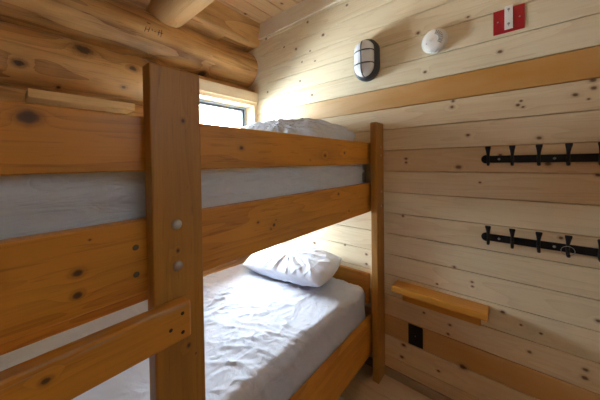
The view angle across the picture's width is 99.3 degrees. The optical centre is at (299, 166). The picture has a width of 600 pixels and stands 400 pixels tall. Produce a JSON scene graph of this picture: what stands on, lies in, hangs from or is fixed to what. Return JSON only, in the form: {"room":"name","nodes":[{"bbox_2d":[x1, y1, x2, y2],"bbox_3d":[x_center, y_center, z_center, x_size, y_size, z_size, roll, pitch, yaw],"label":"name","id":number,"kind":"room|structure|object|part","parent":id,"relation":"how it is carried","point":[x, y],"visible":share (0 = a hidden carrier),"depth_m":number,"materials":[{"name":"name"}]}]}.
{"room":"dormitory","nodes":[
{"label":"dormitory","id":0,"kind":"room"},
{"bbox_2d":[0,0,259,276],"bbox_3d":[-1.457,0.059,1.274,0.342,2.655,3.100,0,1,40],"label":"wall","id":1,"kind":"structure","parent":0,"point":[100,49],"depth_m":1.53,"materials":[{"name":"brown wood"}]},
{"bbox_2d":[25,88,134,113],"bbox_3d":[-1.164,-0.343,1.376,0.160,0.041,0.430,0,1,40],"label":"wall ledge","id":2,"kind":"object","parent":1,"relation":"attached to","point":[35,96],"visible":0.99,"depth_m":1.31,"materials":[{"name":"brown wood"}]},
{"bbox_2d":[146,0,214,27],"bbox_3d":[0.187,-1.104,0.854,3.080,0.247,0.249,0,1,40],"label":"ceiling beam","id":3,"kind":"structure","parent":1,"relation":"attached to","point":[173,13],"depth_m":1.64,"materials":[{"name":"brown wood"}]},
{"bbox_2d":[199,78,257,127],"bbox_3d":[-0.725,-0.027,2.191,0.284,1.296,0.748,0,1,40],"label":"window","id":4,"kind":"structure","parent":1,"relation":"in","point":[212,94],"depth_m":2.21,"materials":[{"name":"beige wood"}]},
{"bbox_3d":[-0.751,-0.012,2.211,0.038,1.058,0.650,0,1,40],"label":"sash","id":5,"kind":"part","parent":4,"relation":"part of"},
{"bbox_2d":[217,0,302,23],"bbox_3d":[-0.362,-1.293,0.317,3.270,0.050,3.200,0,1,40],"label":"ceiling","id":6,"kind":"structure","parent":0,"point":[260,11],"depth_m":2.07,"materials":[{"name":"brown wood"}]},
{"bbox_2d":[337,363,431,399],"bbox_3d":[-0.318,1.391,0.354,3.250,0.050,3.100,0,1,40],"label":"floor","id":7,"kind":"structure","parent":0,"point":[362,386],"depth_m":1.52,"materials":[{"name":"brown wood"}]},
{"bbox_2d":[0,62,384,399],"bbox_3d":[-0.577,0.551,1.198,1.195,1.609,2.094,0,1,40],"label":"bunk bed","id":8,"kind":"object","parent":7,"relation":"on","point":[55,282],"visible":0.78,"depth_m":0.61,"materials":[{"name":"brown wood"}]},
{"bbox_3d":[-0.319,0.556,0.670,0.044,1.609,0.126,0,1,40],"label":"post","id":9,"kind":"part","parent":8,"relation":"part of","materials":[{"name":"brown wood"}]},
{"bbox_2d":[0,263,364,399],"bbox_3d":[-0.592,0.968,1.222,1.023,0.354,2.034,0,1,40],"label":"mattress","id":10,"kind":"object","parent":8,"relation":"on","point":[265,337],"visible":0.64,"depth_m":1.25,"materials":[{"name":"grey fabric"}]},
{"bbox_2d":[242,243,341,286],"bbox_3d":[-0.070,0.685,1.854,0.722,0.176,0.334,0,1,35],"label":"pillow","id":11,"kind":"object","parent":10,"relation":"on","point":[295,264],"visible":0.91,"depth_m":1.73,"materials":[{"name":"white fabric"}]},
{"bbox_2d":[0,164,364,239],"bbox_3d":[-0.595,0.123,1.219,1.034,0.335,2.074,0,1,40],"label":"mattress","id":12,"kind":"object","parent":8,"relation":"on","point":[31,204],"visible":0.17,"depth_m":0.61,"materials":[{"name":"white fabric"}]},
{"bbox_2d":[242,118,355,140],"bbox_3d":[-0.090,-0.221,1.849,0.979,0.305,0.407,0,1,40],"label":"pillow","id":13,"kind":"object","parent":12,"relation":"on","point":[302,126],"visible":0.38,"depth_m":1.63,"materials":[{"name":"grey fabric"}]},
{"bbox_3d":[-0.203,-0.062,0.862,0.038,0.133,2.088,0,1,40],"label":"guard rail","id":14,"kind":"part","parent":8,"relation":"part of","materials":[{"name":"brown wood"}]},
{"bbox_3d":[-0.199,0.213,0.867,0.038,0.179,2.088,0,1,40],"label":"rail","id":15,"kind":"part","parent":8,"relation":"part of","materials":[{"name":"brown wood"}]},
{"bbox_3d":[-0.190,1.097,0.878,0.038,0.218,2.080,0,1,40],"label":"rail","id":16,"kind":"part","parent":8,"relation":"part of","materials":[{"name":"brown wood"}]},
{"bbox_3d":[0.072,0.804,2.008,1.010,0.198,0.026,0,1,40],"label":"headboard","id":17,"kind":"part","parent":8,"relation":"part of","materials":[{"name":"brown wood"}]},
{"bbox_3d":[0.490,0.531,1.601,0.041,1.607,0.104,0,1,40],"label":"post","id":18,"kind":"part","parent":8,"relation":"part of","materials":[{"name":"brown wood"}]},
{"bbox_2d":[248,0,599,399],"bbox_3d":[0.658,0.025,1.554,3.300,2.655,0.050,0,1,40],"label":"wall","id":19,"kind":"structure","parent":0,"point":[538,82],"depth_m":1.32,"materials":[{"name":"brown wood"}]},
{"bbox_2d":[258,0,341,39],"bbox_3d":[0.741,-1.235,1.404,2.980,0.132,0.018,0,1,40],"label":"trim","id":20,"kind":"structure","parent":19,"relation":"attached to","point":[306,8],"depth_m":2.06,"materials":[{"name":"beige wood"}]},
{"bbox_2d":[354,39,379,81],"bbox_3d":[0.413,-0.691,1.634,0.164,0.264,0.109,0,1,40],"label":"light","id":21,"kind":"object","parent":19,"relation":"attached to","point":[367,51],"visible":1,"depth_m":1.60,"materials":[{"name":"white glass"}]},
{"bbox_3d":[0.406,-0.691,1.626,0.130,0.230,0.068,0,1,40],"label":"glass","id":22,"kind":"part","parent":21,"relation":"part of","materials":[{"name":"white glass"}]},
{"bbox_2d":[365,357,452,399],"bbox_3d":[0.762,1.306,1.461,3.020,0.054,0.014,0,1,40],"label":"baseboard","id":23,"kind":"structure","parent":19,"relation":"attached to","point":[415,385],"depth_m":1.53,"materials":[{"name":"brown wood"}]},
{"bbox_2d":[408,323,422,348],"bbox_3d":[0.688,1.009,1.518,0.082,0.123,0.008,0,1,40],"label":"outlet","id":24,"kind":"object","parent":19,"relation":"attached to","point":[415,333],"visible":1,"depth_m":1.51,"materials":[{"name":"black plastic"}]},
{"bbox_2d":[412,328,417,334],"bbox_3d":[0.685,0.982,1.515,0.032,0.032,0.001,0,1,40],"label":"socket","id":25,"kind":"object","parent":24,"relation":"attached to","point":[414,330],"depth_m":1.52,"materials":[{"name":"black plastic"}]},
{"bbox_2d":[412,337,417,344],"bbox_3d":[0.686,1.036,1.516,0.032,0.032,0.001,0,1,40],"label":"socket","id":26,"kind":"object","parent":24,"relation":"attached to","point":[414,339],"depth_m":1.52,"materials":[{"name":"black plastic"}]},
{"bbox_2d":[421,28,447,53],"bbox_3d":[0.738,-0.696,1.403,0.134,0.134,0.046,0,1,40],"label":"smoke detector","id":27,"kind":"object","parent":19,"relation":"attached to","point":[434,41],"visible":1,"depth_m":1.39,"materials":[{"name":"white plastic"}]},
{"bbox_2d":[435,30,442,41],"bbox_3d":[0.748,-0.704,1.373,0.041,0.075,0.008,0,1,40],"label":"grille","id":28,"kind":"object","parent":27,"relation":"attached to","point":[438,33],"depth_m":1.37,"materials":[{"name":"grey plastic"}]},
{"bbox_2d":[392,280,489,325],"bbox_3d":[0.751,0.758,1.398,0.460,0.109,0.100,0,1,40],"label":"wall shelf","id":29,"kind":"object","parent":19,"relation":"attached to","point":[466,310],"visible":1,"depth_m":1.37,"materials":[{"name":"brown wood"}]},
{"bbox_2d":[493,3,524,35],"bbox_3d":[0.993,-0.705,1.213,0.116,0.124,0.008,0,1,40],"label":"wall plate","id":30,"kind":"object","parent":19,"relation":"attached to","point":[511,18],"visible":1,"depth_m":1.21,"materials":[{"name":"plastic"}]},
{"bbox_2d":[481,142,599,165],"bbox_3d":[1.110,-0.052,1.113,0.523,0.096,0.039,0,1,40],"label":"hook rail","id":31,"kind":"object","parent":19,"relation":"attached to","point":[487,159],"visible":1,"depth_m":1.14,"materials":[{"name":"black metal"}]},
{"bbox_2d":[481,226,599,261],"bbox_3d":[1.113,0.339,1.117,0.523,0.096,0.045,0,1,40],"label":"hook rail","id":32,"kind":"object","parent":19,"relation":"attached to","point":[486,236],"visible":1,"depth_m":1.15,"materials":[{"name":"black metal"}]}
]}

